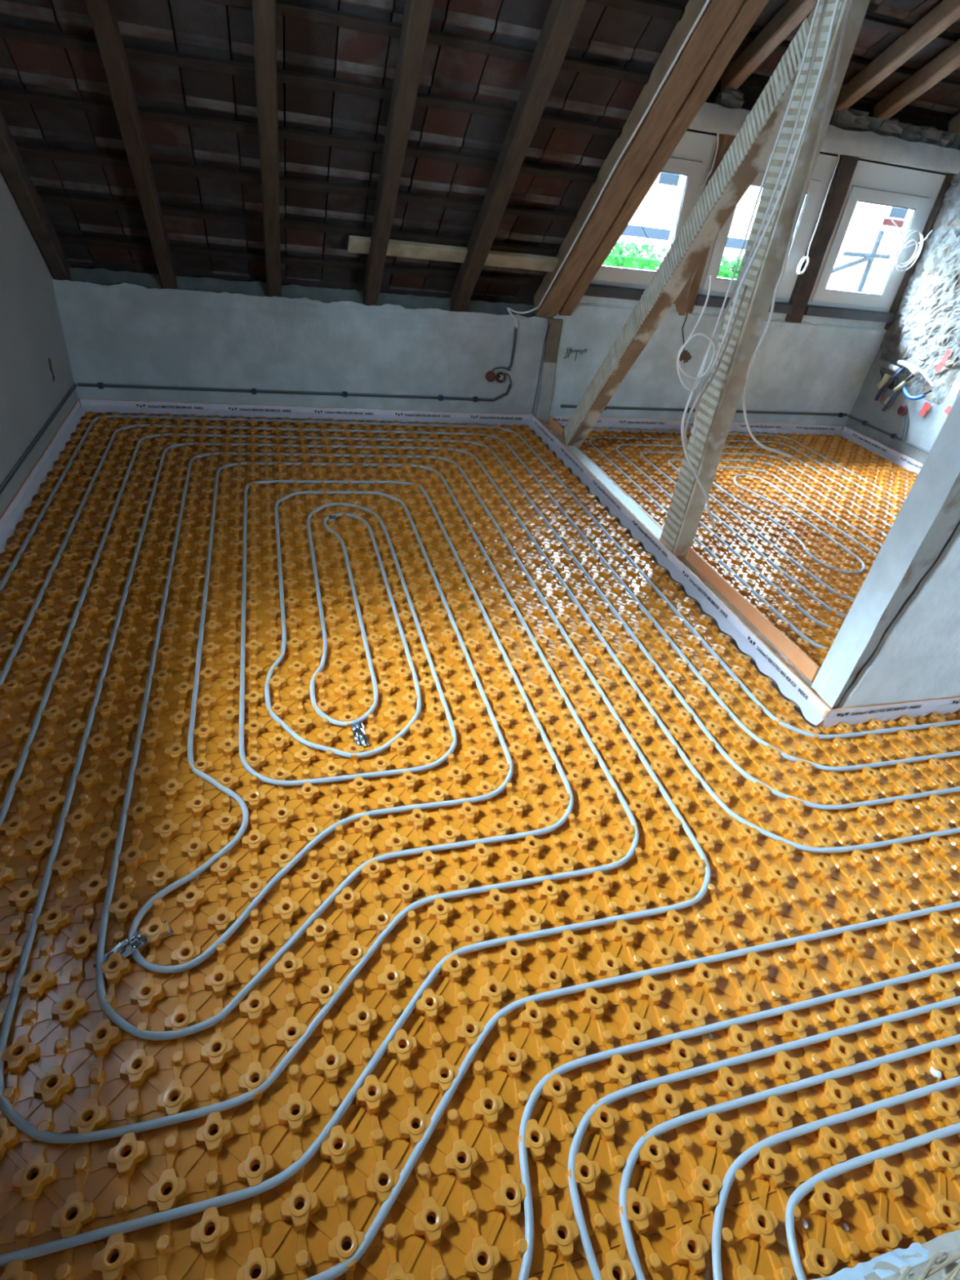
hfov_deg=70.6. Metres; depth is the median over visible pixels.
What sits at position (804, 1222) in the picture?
crumb
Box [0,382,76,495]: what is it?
cable
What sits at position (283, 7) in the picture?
batten
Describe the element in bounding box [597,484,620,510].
print
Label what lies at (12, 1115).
pipe
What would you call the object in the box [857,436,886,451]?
print
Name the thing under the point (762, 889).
panel
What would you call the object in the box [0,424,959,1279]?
pipe
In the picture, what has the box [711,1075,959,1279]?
pipe
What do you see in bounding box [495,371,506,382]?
junction box
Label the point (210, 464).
panel
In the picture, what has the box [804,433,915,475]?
panel
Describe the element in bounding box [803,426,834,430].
print
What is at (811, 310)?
trim
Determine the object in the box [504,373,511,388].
cable
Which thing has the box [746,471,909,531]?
panel
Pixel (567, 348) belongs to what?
handwriting
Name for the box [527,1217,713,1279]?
panel
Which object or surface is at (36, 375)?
wall
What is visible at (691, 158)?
window
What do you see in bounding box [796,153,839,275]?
cable
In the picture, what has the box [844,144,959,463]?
wall
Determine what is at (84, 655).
panel
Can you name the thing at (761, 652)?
print
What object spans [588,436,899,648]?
pipe
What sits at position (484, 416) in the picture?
print
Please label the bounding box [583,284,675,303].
trim
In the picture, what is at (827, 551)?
panel
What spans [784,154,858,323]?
post
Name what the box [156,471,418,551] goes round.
panel
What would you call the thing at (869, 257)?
pole
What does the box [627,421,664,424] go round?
print
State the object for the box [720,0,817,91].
rafter
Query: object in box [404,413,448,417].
print
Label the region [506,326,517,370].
cable
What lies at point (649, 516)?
strip
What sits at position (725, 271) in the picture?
hedge
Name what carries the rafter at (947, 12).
on the header beam
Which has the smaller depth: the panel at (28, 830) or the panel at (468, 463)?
the panel at (28, 830)
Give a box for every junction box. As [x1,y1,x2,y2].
[485,370,495,382]
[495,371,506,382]
[897,403,907,415]
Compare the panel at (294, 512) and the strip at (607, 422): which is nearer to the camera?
the panel at (294, 512)
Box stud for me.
[532,317,563,424]
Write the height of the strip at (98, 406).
0.089 m
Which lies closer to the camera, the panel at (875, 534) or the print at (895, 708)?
the print at (895, 708)
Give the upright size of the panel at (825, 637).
0.046 m
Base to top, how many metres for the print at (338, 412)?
0.017 m
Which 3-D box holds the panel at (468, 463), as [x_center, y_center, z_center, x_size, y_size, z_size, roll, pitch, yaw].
[-0.085,-1.307,4.613,1.209,0.046,0.997,-4,36,-16]
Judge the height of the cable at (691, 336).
1.616 m
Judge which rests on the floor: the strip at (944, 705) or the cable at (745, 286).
the strip at (944, 705)
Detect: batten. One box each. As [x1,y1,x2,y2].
[0,22,620,137]
[0,86,595,182]
[15,142,575,222]
[37,191,556,256]
[56,233,541,286]
[201,0,649,84]
[347,235,558,272]
[586,0,683,21]
[741,34,959,91]
[768,0,959,46]
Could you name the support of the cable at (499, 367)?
attached to the junction box at (490, 375)
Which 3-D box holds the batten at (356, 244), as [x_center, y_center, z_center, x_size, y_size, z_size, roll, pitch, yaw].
[-0.146,-2.397,4.217,1.331,0.096,0.095,-4,36,-16]
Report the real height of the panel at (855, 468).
0.046 m
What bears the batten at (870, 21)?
attached to the rafter at (793, 12)
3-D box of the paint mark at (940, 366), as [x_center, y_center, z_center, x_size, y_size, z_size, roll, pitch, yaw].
[3.435,-2.071,5.031,0.009,0.167,0.074,-2,36,-15]
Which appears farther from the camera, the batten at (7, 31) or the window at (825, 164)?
the window at (825, 164)
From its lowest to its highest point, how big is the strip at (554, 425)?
0.082 m
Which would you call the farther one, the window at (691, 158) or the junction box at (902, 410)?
the junction box at (902, 410)
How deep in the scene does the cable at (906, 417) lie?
5.39 m
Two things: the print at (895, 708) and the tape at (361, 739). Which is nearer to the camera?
the tape at (361, 739)
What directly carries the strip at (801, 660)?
on the floor
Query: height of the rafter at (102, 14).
3.371 m
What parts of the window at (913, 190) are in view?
sash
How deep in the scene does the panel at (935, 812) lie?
2.23 m
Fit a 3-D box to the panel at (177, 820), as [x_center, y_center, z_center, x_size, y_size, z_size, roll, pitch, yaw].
[-0.520,0.346,2.153,1.209,0.046,0.909,-4,36,-16]
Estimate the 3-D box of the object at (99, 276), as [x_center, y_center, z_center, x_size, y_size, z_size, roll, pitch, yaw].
[-1.019,-2.238,4.421,2.950,0.127,0.073,-4,36,-16]
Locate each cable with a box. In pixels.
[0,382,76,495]
[77,382,510,402]
[491,366,511,371]
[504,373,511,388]
[506,0,710,328]
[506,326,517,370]
[560,404,847,417]
[637,208,664,257]
[676,0,820,391]
[680,0,828,528]
[684,0,839,445]
[693,285,747,444]
[700,133,719,189]
[742,0,853,457]
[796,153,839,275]
[848,414,929,453]
[892,220,933,271]
[901,416,908,439]
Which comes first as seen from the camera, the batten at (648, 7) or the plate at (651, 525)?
the batten at (648, 7)
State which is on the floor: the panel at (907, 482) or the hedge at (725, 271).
the panel at (907, 482)
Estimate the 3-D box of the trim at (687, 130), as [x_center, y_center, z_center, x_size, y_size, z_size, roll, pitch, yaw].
[2.041,-2.987,4.878,3.200,1.130,0.100,-4,36,-16]
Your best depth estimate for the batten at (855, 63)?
4.30 m
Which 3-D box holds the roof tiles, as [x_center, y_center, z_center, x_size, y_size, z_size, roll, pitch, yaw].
[1.473,-1.868,1.329,7.000,4.030,7.627,-4,36,-16]
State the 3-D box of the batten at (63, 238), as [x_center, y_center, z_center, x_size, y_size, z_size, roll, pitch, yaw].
[-1.017,-2.345,4.209,2.971,0.051,0.050,-4,36,-16]
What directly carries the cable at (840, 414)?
attached to the wall at (124, 333)
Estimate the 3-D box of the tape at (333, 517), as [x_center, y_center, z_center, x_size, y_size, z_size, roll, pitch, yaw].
[-0.761,-0.631,3.482,0.039,0.022,0.089,4,35,-6]
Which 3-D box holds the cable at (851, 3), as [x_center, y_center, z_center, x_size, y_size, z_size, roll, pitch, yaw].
[1.407,-1.670,2.734,0.508,1.928,0.037,-6,37,-19]
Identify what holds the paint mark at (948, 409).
attached to the wall at (926, 324)
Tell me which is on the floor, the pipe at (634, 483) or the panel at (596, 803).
the panel at (596, 803)
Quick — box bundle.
[874,358,934,411]
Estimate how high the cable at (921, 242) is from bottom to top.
0.312 m
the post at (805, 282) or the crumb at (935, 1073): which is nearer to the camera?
the crumb at (935, 1073)
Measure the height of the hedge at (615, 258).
3.864 m
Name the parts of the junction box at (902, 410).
plate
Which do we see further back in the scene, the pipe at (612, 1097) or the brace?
the brace
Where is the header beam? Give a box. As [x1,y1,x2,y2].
[688,88,959,173]
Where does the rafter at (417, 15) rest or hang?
on the wall at (124, 333)
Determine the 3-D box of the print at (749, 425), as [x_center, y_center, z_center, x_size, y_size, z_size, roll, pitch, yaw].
[2.409,-1.806,5.739,0.335,0.017,0.001,-4,36,-16]
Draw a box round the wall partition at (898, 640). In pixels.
[809,391,959,709]
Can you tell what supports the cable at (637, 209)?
hanging from the window at (691, 158)
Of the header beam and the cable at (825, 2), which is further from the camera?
the header beam
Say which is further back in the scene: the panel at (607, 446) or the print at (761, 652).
the panel at (607, 446)
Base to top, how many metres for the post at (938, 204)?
1.059 m
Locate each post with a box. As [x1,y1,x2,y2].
[659,0,870,555]
[675,133,735,315]
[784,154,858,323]
[884,173,955,329]
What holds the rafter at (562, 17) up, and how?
on the wall at (124, 333)
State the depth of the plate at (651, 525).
4.15 m
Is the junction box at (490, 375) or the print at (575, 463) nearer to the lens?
the print at (575, 463)
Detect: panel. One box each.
[0,470,174,555]
[0,548,157,683]
[0,672,128,917]
[0,835,693,1279]
[0,903,77,1232]
[47,411,186,474]
[74,650,537,906]
[127,542,462,676]
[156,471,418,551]
[174,414,390,475]
[368,419,572,477]
[391,472,633,546]
[423,538,722,653]
[467,632,866,836]
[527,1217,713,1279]
[540,785,959,1220]
[562,426,741,474]
[605,470,825,533]
[683,528,874,622]
[686,429,876,475]
[698,1132,959,1279]
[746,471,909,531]
[770,616,844,683]
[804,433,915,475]
[816,710,959,786]
[828,528,889,560]
[871,773,959,883]
[880,473,917,491]
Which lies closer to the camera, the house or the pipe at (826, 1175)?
the pipe at (826, 1175)
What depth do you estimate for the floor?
3.20 m
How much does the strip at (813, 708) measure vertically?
0.088 m
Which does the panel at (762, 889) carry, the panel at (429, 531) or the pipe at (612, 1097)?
the pipe at (612, 1097)
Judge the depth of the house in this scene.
18.00 m
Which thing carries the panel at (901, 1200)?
on the floor
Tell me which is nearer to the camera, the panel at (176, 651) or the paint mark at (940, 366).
the panel at (176, 651)
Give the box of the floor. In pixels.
[528,427,818,728]
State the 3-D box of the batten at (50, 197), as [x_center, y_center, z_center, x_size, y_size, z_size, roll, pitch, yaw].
[-0.937,-2.395,3.932,2.969,0.053,0.051,-4,36,-16]
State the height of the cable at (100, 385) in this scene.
0.146 m
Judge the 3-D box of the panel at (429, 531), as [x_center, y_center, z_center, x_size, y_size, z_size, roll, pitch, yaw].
[0.161,-0.763,3.881,1.209,0.046,0.909,-4,36,-16]
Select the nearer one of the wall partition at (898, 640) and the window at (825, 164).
the wall partition at (898, 640)
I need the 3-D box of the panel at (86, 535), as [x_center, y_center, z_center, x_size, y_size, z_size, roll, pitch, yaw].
[-1.859,-0.638,3.294,0.622,0.046,0.909,-4,36,-16]
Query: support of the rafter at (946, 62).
on the header beam
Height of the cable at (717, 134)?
0.314 m
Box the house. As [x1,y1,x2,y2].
[617,172,909,293]
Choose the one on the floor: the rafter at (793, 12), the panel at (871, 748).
the panel at (871, 748)
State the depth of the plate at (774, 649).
3.02 m
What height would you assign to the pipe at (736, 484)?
0.015 m
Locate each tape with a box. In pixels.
[93,920,173,968]
[327,515,335,522]
[349,717,369,746]
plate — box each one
[541,422,662,539]
[676,555,812,688]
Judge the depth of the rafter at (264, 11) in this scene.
3.14 m
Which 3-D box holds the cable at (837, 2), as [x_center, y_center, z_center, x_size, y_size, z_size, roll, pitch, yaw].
[1.082,-1.647,2.582,0.138,1.866,0.025,3,35,-8]
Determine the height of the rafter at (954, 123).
1.879 m
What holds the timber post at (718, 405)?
on the plate at (774, 649)
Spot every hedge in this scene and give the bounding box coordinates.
[602,240,666,271]
[716,255,742,279]
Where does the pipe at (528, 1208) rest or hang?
on the panel at (148, 455)
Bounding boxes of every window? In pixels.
[590,130,716,288]
[697,151,838,302]
[807,160,946,312]
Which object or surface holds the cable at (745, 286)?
attached to the timber post at (718, 405)
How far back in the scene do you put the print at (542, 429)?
4.91 m
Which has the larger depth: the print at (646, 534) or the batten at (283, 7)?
the print at (646, 534)
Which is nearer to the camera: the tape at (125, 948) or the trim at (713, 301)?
the tape at (125, 948)
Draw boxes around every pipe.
[0,414,959,1279]
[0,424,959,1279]
[0,433,959,1266]
[568,995,959,1279]
[578,428,904,670]
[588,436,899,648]
[618,1033,959,1279]
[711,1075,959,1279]
[712,466,882,574]
[785,1122,959,1279]
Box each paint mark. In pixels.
[919,401,930,417]
[934,348,951,372]
[944,405,951,414]
[950,381,959,396]
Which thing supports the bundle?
attached to the wall at (926, 324)
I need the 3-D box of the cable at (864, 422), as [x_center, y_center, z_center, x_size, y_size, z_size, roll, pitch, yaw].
[3.456,-1.425,5.193,0.028,0.034,1.850,-4,36,-16]
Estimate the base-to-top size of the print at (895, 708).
0.017 m
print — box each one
[147,404,203,408]
[239,408,291,412]
[324,411,373,414]
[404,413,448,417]
[480,416,521,419]
[537,425,553,441]
[564,453,583,471]
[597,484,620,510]
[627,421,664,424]
[638,525,666,557]
[689,577,727,617]
[749,425,781,428]
[756,648,808,699]
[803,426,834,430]
[851,705,920,715]
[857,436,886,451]
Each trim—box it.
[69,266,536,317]
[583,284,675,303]
[686,128,944,174]
[694,293,793,314]
[804,304,896,323]
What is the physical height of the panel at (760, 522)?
0.046 m
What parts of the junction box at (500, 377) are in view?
plate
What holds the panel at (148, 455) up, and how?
on the floor
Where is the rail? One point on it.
(637, 231)
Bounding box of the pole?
[831,230,891,292]
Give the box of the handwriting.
[563,347,586,360]
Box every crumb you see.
[801,1217,808,1228]
[843,1223,848,1231]
[929,1066,942,1079]
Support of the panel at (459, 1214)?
on the floor
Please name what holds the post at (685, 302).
attached to the wall at (124, 333)
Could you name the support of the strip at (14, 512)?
on the floor
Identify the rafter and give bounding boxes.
[0,109,71,280]
[84,0,177,288]
[252,0,281,297]
[362,0,434,306]
[449,0,586,311]
[533,0,768,318]
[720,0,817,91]
[833,0,959,111]
[872,38,959,119]
[947,113,959,133]
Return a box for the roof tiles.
[0,0,959,316]
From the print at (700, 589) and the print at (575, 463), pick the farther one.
the print at (575, 463)
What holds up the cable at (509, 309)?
attached to the rafter at (723, 25)
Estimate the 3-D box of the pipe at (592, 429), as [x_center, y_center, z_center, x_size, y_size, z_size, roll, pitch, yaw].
[2.306,-0.783,4.320,2.740,0.015,3.170,-4,36,-16]
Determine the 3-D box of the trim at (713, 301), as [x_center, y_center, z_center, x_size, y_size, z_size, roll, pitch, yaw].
[1.971,-2.543,5.119,0.830,0.067,0.140,-4,36,-16]
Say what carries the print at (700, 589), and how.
attached to the strip at (813, 708)
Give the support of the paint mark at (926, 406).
attached to the wall at (926, 324)
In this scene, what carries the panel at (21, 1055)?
on the floor
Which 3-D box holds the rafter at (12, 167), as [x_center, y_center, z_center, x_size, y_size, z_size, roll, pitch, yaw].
[-1.845,-2.538,1.816,0.088,3.369,3.370,-4,36,-16]
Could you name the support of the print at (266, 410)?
attached to the strip at (98, 406)
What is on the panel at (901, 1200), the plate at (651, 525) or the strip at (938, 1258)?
the strip at (938, 1258)
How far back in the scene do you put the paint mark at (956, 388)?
4.96 m
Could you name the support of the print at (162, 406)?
attached to the strip at (98, 406)
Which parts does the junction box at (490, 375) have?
plate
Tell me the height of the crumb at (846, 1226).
0.009 m
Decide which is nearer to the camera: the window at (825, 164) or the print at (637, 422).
the window at (825, 164)
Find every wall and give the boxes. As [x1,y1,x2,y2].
[0,169,77,516]
[52,279,886,435]
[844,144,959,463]
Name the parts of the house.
sill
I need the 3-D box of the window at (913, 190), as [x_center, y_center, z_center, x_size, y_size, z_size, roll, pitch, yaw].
[2.954,-3.014,5.128,0.823,0.924,0.087,-4,36,-16]
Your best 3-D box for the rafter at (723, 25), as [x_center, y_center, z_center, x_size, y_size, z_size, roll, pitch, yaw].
[1.138,-2.761,2.560,0.268,3.477,3.480,-4,36,-16]
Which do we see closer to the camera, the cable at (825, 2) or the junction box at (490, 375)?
the cable at (825, 2)
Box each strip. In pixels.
[0,400,85,553]
[80,399,532,426]
[528,415,831,725]
[548,416,563,439]
[550,415,843,435]
[574,445,662,529]
[685,546,819,682]
[809,1230,959,1279]
[817,695,959,728]
[840,426,923,474]
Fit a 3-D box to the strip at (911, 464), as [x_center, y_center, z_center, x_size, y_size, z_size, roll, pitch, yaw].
[3.603,-0.917,4.723,0.050,0.088,3.220,-4,36,-16]
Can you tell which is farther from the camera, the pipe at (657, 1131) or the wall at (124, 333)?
the wall at (124, 333)
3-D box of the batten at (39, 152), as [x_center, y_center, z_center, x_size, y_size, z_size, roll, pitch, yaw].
[-0.861,-2.444,3.654,2.968,0.052,0.053,-4,36,-16]
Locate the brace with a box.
[561,0,817,448]
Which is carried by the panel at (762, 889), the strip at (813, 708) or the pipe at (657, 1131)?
the pipe at (657, 1131)
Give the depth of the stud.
4.97 m
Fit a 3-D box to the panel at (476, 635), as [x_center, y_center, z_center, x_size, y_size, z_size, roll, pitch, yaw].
[0.396,-0.244,3.184,1.209,0.046,0.909,-4,36,-16]
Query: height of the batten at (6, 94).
0.052 m
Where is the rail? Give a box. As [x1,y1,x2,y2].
[622,224,747,249]

